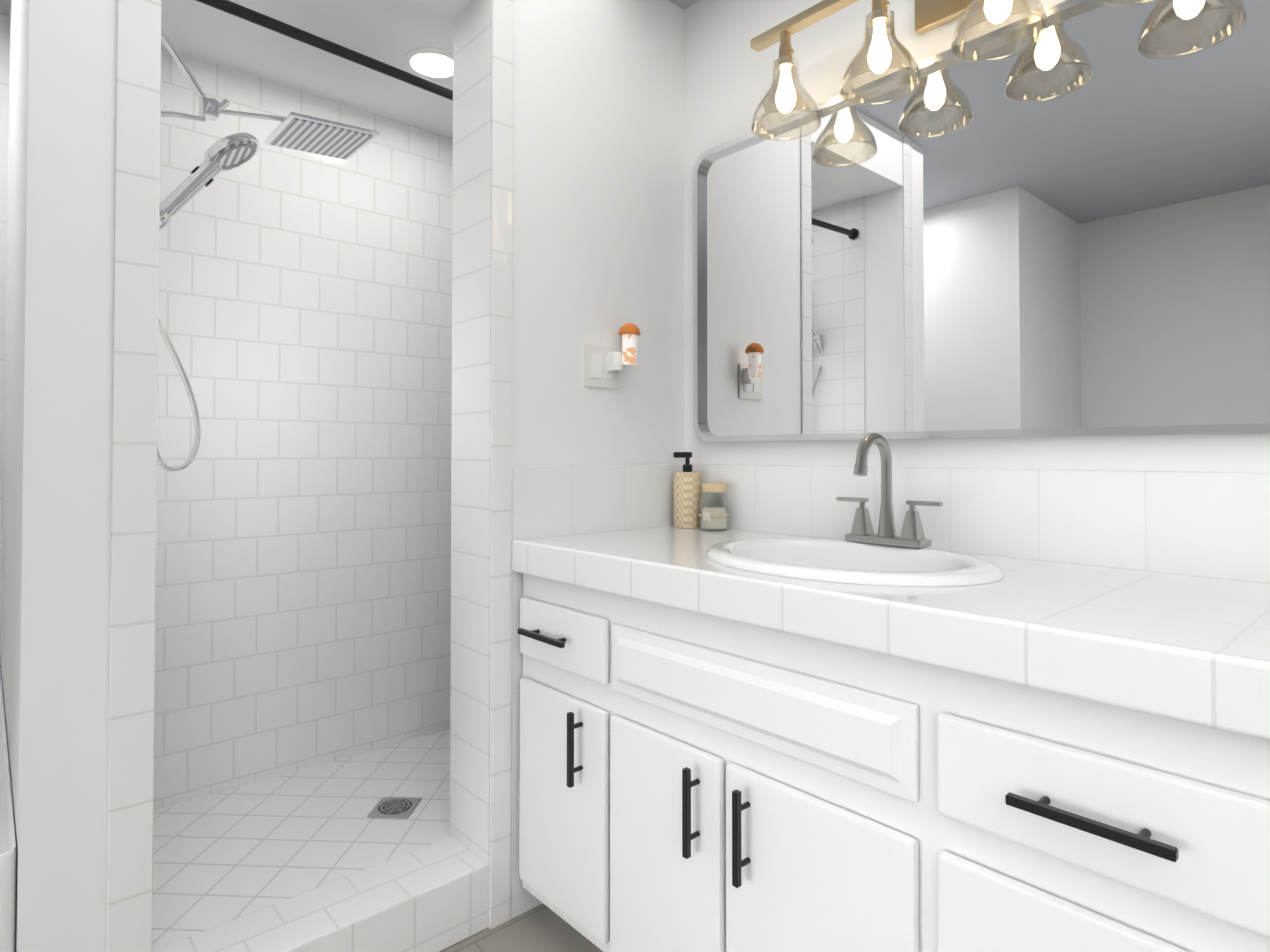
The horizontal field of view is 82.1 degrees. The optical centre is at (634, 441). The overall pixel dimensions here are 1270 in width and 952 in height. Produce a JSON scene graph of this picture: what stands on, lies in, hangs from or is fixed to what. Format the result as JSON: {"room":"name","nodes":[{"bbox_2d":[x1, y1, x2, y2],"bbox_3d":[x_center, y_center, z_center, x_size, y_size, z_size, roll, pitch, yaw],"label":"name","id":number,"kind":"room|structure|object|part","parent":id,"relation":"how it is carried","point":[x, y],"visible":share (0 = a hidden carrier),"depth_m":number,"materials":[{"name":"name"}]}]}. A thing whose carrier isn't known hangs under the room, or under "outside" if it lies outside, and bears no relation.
{"room":"bathroom","nodes":[
{"label":"bathroom","id":0,"kind":"room"},
{"bbox_2d":[0,14,9,665],"bbox_3d":[-2.239,-0.075,1.983,0.790,2.450,0.100,1,-1,-42],"label":"wall","id":1,"kind":"structure","parent":0,"point":[4,57],"depth_m":2.21,"materials":[{"name":"paint"}]},
{"bbox_2d":[1,0,116,951],"bbox_3d":[-1.377,-0.079,1.748,0.179,2.450,1.400,1,-1,-42],"label":"wall","id":2,"kind":"structure","parent":0,"point":[55,619],"depth_m":1.21,"materials":[{"name":"white paint"}]},
{"bbox_2d":[152,836,487,951],"bbox_3d":[-0.653,1.068,1.559,0.673,0.150,0.180,1,-1,-42],"label":"shower curb","id":3,"kind":"structure","parent":2,"relation":"attached to","point":[432,897],"depth_m":1.59,"materials":[{"name":"tile"}]},
{"bbox_2d":[152,729,449,950],"bbox_3d":[-0.692,1.079,2.095,1.331,0.145,0.670,1,-1,-42],"label":"floor","id":4,"kind":"structure","parent":0,"point":[220,858],"depth_m":1.86,"materials":[{"name":"tile"}]},
{"bbox_2d":[367,797,421,817],"bbox_3d":[-0.658,1.002,1.999,0.112,0.005,0.112,0,-1,3],"label":"shower drain","id":5,"kind":"object","parent":4,"relation":"on","point":[394,807],"visible":1,"depth_m":1.99,"materials":[{"name":"silver metal"}]},
{"bbox_2d":[161,0,454,138],"bbox_3d":[-0.692,-1.193,2.131,1.331,0.210,0.670,1,-1,-42],"label":"ceiling","id":6,"kind":"structure","parent":0,"point":[391,32],"depth_m":2.00,"materials":[{"name":"white paint"}]},
{"bbox_2d":[403,47,452,79],"bbox_3d":[-0.579,-1.085,2.102,0.170,0.006,0.170,1,-1,-42],"label":"recessed light","id":7,"kind":"object","parent":6,"relation":"attached to","point":[433,64],"depth_m":2.09,"materials":[{"name":"white"}]},
{"bbox_3d":[-0.579,-1.085,2.102,0.170,0.006,0.170,1,-1,-42],"label":"recessed ceiling light ring","id":8,"kind":"part","parent":7,"relation":"part of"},
{"bbox_2d":[0,0,698,16],"bbox_3d":[-0.406,-1.354,0.489,3.300,0.060,4.800,1,-1,-42],"label":"ceiling","id":9,"kind":"structure","parent":0,"point":[5,7],"depth_m":2.17,"materials":[{"name":"grey paint"}]},
{"bbox_2d":[414,0,474,17],"bbox_3d":[-0.652,-1.201,1.596,0.677,0.210,0.180,1,-1,-42],"label":"wall","id":10,"kind":"structure","parent":0,"point":[454,8],"depth_m":1.83,"materials":[{"name":"white paint"}]},
{"bbox_2d":[106,0,161,951],"bbox_3d":[-0.864,-0.086,1.261,0.065,2.450,0.009,1,-1,-42],"label":"tiled wall edge","id":11,"kind":"structure","parent":10,"relation":"attached to","point":[133,524],"depth_m":1.25,"materials":[{"name":"white tile"}]},
{"bbox_2d":[450,0,491,928],"bbox_3d":[-0.405,0.027,1.804,0.007,2.240,0.190,1,-1,-42],"label":"trim","id":12,"kind":"structure","parent":10,"relation":"attached to","point":[470,473],"depth_m":1.80,"materials":[{"name":"white tile"}]},
{"bbox_2d":[489,0,512,928],"bbox_3d":[-0.320,-0.079,1.749,0.058,2.450,0.009,1,-1,-42],"label":"trim","id":13,"kind":"structure","parent":10,"relation":"attached to","point":[501,487],"depth_m":1.74,"materials":[{"name":"white tile"}]},
{"bbox_2d":[440,904,602,951],"bbox_3d":[-0.406,1.156,0.450,3.300,0.060,4.800,1,-1,-42],"label":"floor","id":14,"kind":"structure","parent":0,"point":[542,928],"depth_m":1.68,"materials":[{"name":"tile"}]},
{"bbox_2d":[0,666,16,951],"bbox_3d":[-1.731,0.897,1.408,0.780,0.488,1.390,1,-1,-42],"label":"bathtub","id":15,"kind":"object","parent":14,"relation":"on","point":[8,872],"visible":1,"depth_m":1.17,"materials":[{"name":"white ceramic"}]},
{"bbox_2d":[512,525,1269,951],"bbox_3d":[0.779,0.679,0.977,0.620,0.910,2.592,1,-1,-42],"label":"bathroom vanity","id":16,"kind":"object","parent":14,"relation":"on","point":[862,737],"depth_m":1.07,"materials":[{"name":"white paint"}]},
{"bbox_3d":[-0.212,0.440,1.632,0.012,0.012,0.170,1,-1,-42],"label":"handle drawer","id":17,"kind":"part","parent":16,"relation":"part of","materials":[{"name":"black metal"}]},
{"bbox_3d":[-0.165,0.804,1.633,0.019,0.480,0.323,1,-1,-42],"label":"door","id":18,"kind":"part","parent":16,"relation":"part of","materials":[{"name":"white paint"}]},
{"bbox_3d":[-0.165,0.441,1.639,0.019,0.137,0.323,1,-1,-42],"label":"drawer","id":19,"kind":"part","parent":16,"relation":"part of","materials":[{"name":"white paint"}]},
{"bbox_3d":[-0.137,0.653,1.545,0.012,0.155,0.012,1,-1,-42],"label":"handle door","id":20,"kind":"part","parent":16,"relation":"part of","materials":[{"name":"black metal"}]},
{"bbox_3d":[-0.125,0.607,1.556,0.031,0.009,0.010,1,-1,-42],"label":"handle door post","id":21,"kind":"part","parent":16,"relation":"part of","materials":[{"name":"black metal"}]},
{"bbox_3d":[-0.125,0.700,1.554,0.031,0.009,0.010,1,-1,-42],"label":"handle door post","id":22,"kind":"part","parent":16,"relation":"part of","materials":[{"name":"black metal"}]},
{"bbox_3d":[0.054,0.801,1.389,0.019,0.480,0.303,1,-1,-42],"label":"door","id":23,"kind":"part","parent":16,"relation":"part of","materials":[{"name":"white paint"}]},
{"bbox_3d":[0.091,0.657,1.290,0.012,0.155,0.012,1,-1,-42],"label":"handle","id":24,"kind":"part","parent":16,"relation":"part of","materials":[{"name":"black metal"}]},
{"bbox_2d":[673,452,701,527],"bbox_3d":[0.150,0.137,2.075,0.080,0.213,0.080,1,-1,-42],"label":"soap dispenser","id":25,"kind":"object","parent":16,"relation":"on","point":[687,489],"visible":0.96,"depth_m":2.04,"materials":[{"name":"beige ceramic"}]},
{"bbox_3d":[0.103,0.611,1.301,0.031,0.009,0.010,1,-1,-42],"label":"handle post","id":26,"kind":"part","parent":16,"relation":"part of","materials":[{"name":"black metal"}]},
{"bbox_3d":[0.103,0.704,1.300,0.031,0.009,0.010,1,-1,-42],"label":"handle post","id":27,"kind":"part","parent":16,"relation":"part of","materials":[{"name":"black metal"}]},
{"bbox_2d":[698,482,729,530],"bbox_3d":[0.218,0.178,2.007,0.088,0.128,0.087,1,-1,-42],"label":"jar","id":28,"kind":"object","parent":16,"relation":"on","point":[713,518],"visible":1,"depth_m":1.98,"materials":[{"name":"clear glass"}]},
{"bbox_3d":[0.218,0.127,2.008,0.070,0.024,0.070,1,-1,-42],"label":"lid","id":29,"kind":"part","parent":28,"relation":"part of","materials":[{"name":"beige wood"}]},
{"bbox_3d":[0.168,0.656,1.204,0.012,0.155,0.012,1,-1,-42],"label":"handle","id":30,"kind":"part","parent":16,"relation":"part of","materials":[{"name":"black metal"}]},
{"bbox_3d":[0.179,0.610,1.215,0.031,0.009,0.010,1,-1,-42],"label":"handle post","id":31,"kind":"part","parent":16,"relation":"part of","materials":[{"name":"black metal"}]},
{"bbox_3d":[0.179,0.703,1.214,0.031,0.009,0.010,1,-1,-42],"label":"handle post","id":32,"kind":"part","parent":16,"relation":"part of","materials":[{"name":"black metal"}]},
{"bbox_3d":[0.167,0.441,1.257,0.010,0.092,0.616,1,-1,-42],"label":"falsefront panel","id":33,"kind":"part","parent":16,"relation":"part of","materials":[{"name":"white paint"}]},
{"bbox_3d":[0.277,0.797,1.139,0.019,0.480,0.347,1,-1,-42],"label":"door","id":34,"kind":"part","parent":16,"relation":"part of","materials":[{"name":"white paint"}]},
{"bbox_2d":[652,533,1038,588],"bbox_3d":[0.400,0.305,1.414,0.450,0.176,0.580,1,-1,-42],"label":"sink","id":35,"kind":"object","parent":16,"relation":"in","point":[931,568],"depth_m":1.53,"materials":[{"name":"white ceramic"}]},
{"bbox_2d":[836,433,942,544],"bbox_3d":[0.504,0.100,1.530,0.144,0.236,0.240,1,-1,-42],"label":"faucet","id":36,"kind":"object","parent":16,"relation":"on","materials":[{"name":"silver metal"}]},
{"bbox_2d":[523,525,1269,659],"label":"countertop","id":37,"kind":"structure","parent":16,"relation":"on","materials":[{"name":"white tile"}]},
{"bbox_3d":[0.488,0.435,0.874,0.031,0.009,0.010,1,-1,-42],"label":"handle drawer post","id":38,"kind":"part","parent":16,"relation":"part of","materials":[{"name":"black metal"}]},
{"bbox_3d":[0.540,0.792,0.846,0.019,0.480,0.380,1,-1,-42],"label":"door","id":39,"kind":"part","parent":16,"relation":"part of","materials":[{"name":"white paint"}]},
{"bbox_3d":[0.510,0.434,0.826,0.012,0.012,0.170,1,-1,-42],"label":"handle drawer","id":40,"kind":"part","parent":16,"relation":"part of","materials":[{"name":"black metal"}]},
{"bbox_3d":[0.540,0.434,0.852,0.019,0.136,0.380,1,-1,-42],"label":"drawer","id":41,"kind":"part","parent":16,"relation":"part of","materials":[{"name":"white paint"}]},
{"bbox_3d":[0.556,0.433,0.798,0.031,0.009,0.010,1,-1,-42],"label":"handle drawer post","id":42,"kind":"part","parent":16,"relation":"part of","materials":[{"name":"black metal"}]},
{"bbox_2d":[512,0,684,465],"bbox_3d":[-0.156,-0.074,2.023,0.654,2.450,0.180,1,-1,-42],"label":"wall","id":43,"kind":"structure","parent":0,"point":[598,172],"depth_m":1.96,"materials":[{"name":"white paint"}]},
{"bbox_2d":[511,464,683,918],"bbox_3d":[-0.075,0.607,1.959,0.601,1.086,0.007,1,-1,-42],"label":"trim","id":44,"kind":"structure","parent":43,"relation":"attached to","point":[550,501],"depth_m":1.87,"materials":[{"name":"white paint"}]},
{"bbox_2d":[584,323,640,388],"bbox_3d":[-0.054,-0.230,1.935,0.138,0.173,0.090,1,-1,-42],"label":"outlet","id":45,"kind":"object","parent":43,"relation":"attached to","point":[603,366],"visible":0.98,"depth_m":1.94,"materials":[{"name":"white plastic"}]},
{"bbox_3d":[-0.089,-0.201,1.958,0.116,0.114,0.007,1,-1,-42],"label":"plate","id":46,"kind":"part","parent":45,"relation":"part of","materials":[{"name":"white plastic"}]},
{"bbox_2d":[684,0,1269,472],"bbox_3d":[0.774,-0.082,1.527,0.130,2.450,4.800,1,-1,-42],"label":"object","id":47,"kind":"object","parent":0,"point":[1061,228],"depth_m":1.51,"materials":[{"name":"white paint"}]},
{"bbox_2d":[750,0,858,140],"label":"sconce","id":48,"kind":"object","parent":47,"relation":"attached to","point":[785,101],"depth_m":1.72,"materials":[{"name":"clear glass"}]},
{"bbox_3d":[0.361,-0.936,1.747,0.038,0.080,0.038,1,-1,-42],"label":"stem","id":49,"kind":"part","parent":48,"relation":"part of","materials":[{"name":"gold metal"}]},
{"bbox_3d":[0.361,-0.830,1.745,0.165,0.152,0.165,1,-1,-42],"label":"lamp shade","id":50,"kind":"part","parent":48,"relation":"part of","materials":[{"name":"clear glass"}]},
{"bbox_3d":[0.361,-0.840,1.745,0.048,0.107,0.048,1,-1,-42],"label":"bulb","id":51,"kind":"part","parent":48,"relation":"part of","materials":[{"name":"white glass"}]},
{"bbox_2d":[840,0,920,105],"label":"sconce","id":52,"kind":"object","parent":47,"relation":"attached to","point":[879,57],"depth_m":1.55,"materials":[{"name":"clear glass"}]},
{"bbox_3d":[0.524,-0.939,1.564,0.038,0.080,0.038,1,-1,-42],"label":"stem","id":53,"kind":"part","parent":52,"relation":"part of","materials":[{"name":"gold metal"}]},
{"bbox_3d":[0.524,-0.843,1.563,0.048,0.107,0.048,1,-1,-42],"label":"bulb","id":54,"kind":"part","parent":52,"relation":"part of","materials":[{"name":"white glass"}]},
{"bbox_3d":[0.524,-0.833,1.563,0.165,0.152,0.165,1,-1,-42],"label":"lamp shade","id":55,"kind":"part","parent":52,"relation":"part of","materials":[{"name":"clear glass"}]},
{"bbox_2d":[691,464,1269,583],"bbox_3d":[1.016,0.146,1.196,0.007,0.189,2.590,1,-1,-42],"label":"backsplash","id":56,"kind":"structure","parent":47,"relation":"attached to","point":[1216,525],"depth_m":1.43,"materials":[{"name":"tile"}]},
{"bbox_2d":[915,0,1048,62],"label":"sconce","id":57,"kind":"object","parent":47,"relation":"attached to","point":[930,15],"depth_m":1.43,"materials":[{"name":"clear glass"}]},
{"bbox_3d":[0.697,-0.982,1.558,0.022,0.140,0.200,1,-1,-42],"label":"plate","id":58,"kind":"part","parent":57,"relation":"part of","materials":[{"name":"gold metal"}]},
{"bbox_3d":[0.688,-0.846,1.380,0.048,0.107,0.048,1,-1,-42],"label":"bulb","id":59,"kind":"part","parent":57,"relation":"part of","materials":[{"name":"white glass"}]},
{"bbox_3d":[0.688,-0.836,1.380,0.165,0.152,0.165,1,-1,-42],"label":"lamp shade","id":60,"kind":"part","parent":57,"relation":"part of","materials":[{"name":"clear glass"}]},
{"bbox_3d":[0.851,-0.838,1.198,0.165,0.152,0.165,1,-1,-42],"label":"lamp shade","id":61,"kind":"part","parent":57,"relation":"part of","materials":[{"name":"clear glass"}]},
{"bbox_3d":[-1.098,-0.066,2.568,1.331,2.450,0.550,1,-1,-42],"label":"wall","id":62,"kind":"structure","parent":0,"visible":0},
{"bbox_2d":[153,47,452,810],"bbox_3d":[-0.914,-0.037,2.358,1.327,2.095,0.007,1,-1,-42],"label":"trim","id":63,"kind":"structure","parent":62,"relation":"attached to","point":[303,572],"depth_m":2.24,"materials":[{"name":"white tile"}]},
{"bbox_3d":[-1.182,-0.048,1.669,0.007,2.095,0.663,1,-1,-42],"label":"trim","id":64,"kind":"structure","parent":0,"visible":0},
{"bbox_2d":[157,29,379,471],"bbox_3d":[-0.952,-0.458,1.809,0.567,1.060,0.249,1,-1,-42],"label":"shower","id":65,"kind":"object","parent":64,"relation":"attached to","point":[308,134],"visible":0.73,"depth_m":1.74,"materials":[{"name":"silver metal"}]},
{"bbox_3d":[-1.091,-0.892,1.708,0.163,0.155,0.019,1,-1,-42],"label":"arm","id":66,"kind":"part","parent":65,"relation":"part of"},
{"bbox_3d":[-1.039,-0.547,1.655,0.182,0.230,0.039,1,-1,-42],"label":"handle","id":67,"kind":"part","parent":65,"relation":"part of","materials":[{"name":"silver metal"}]},
{"bbox_2d":[195,0,452,100],"bbox_3d":[-0.526,-0.936,1.940,0.049,0.048,1.319,-1,-1,45],"label":"curtain rod","id":68,"kind":"object","parent":64,"relation":"attached to","point":[258,18],"visible":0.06,"depth_m":1.72,"materials":[{"name":"black metal"}]}
]}

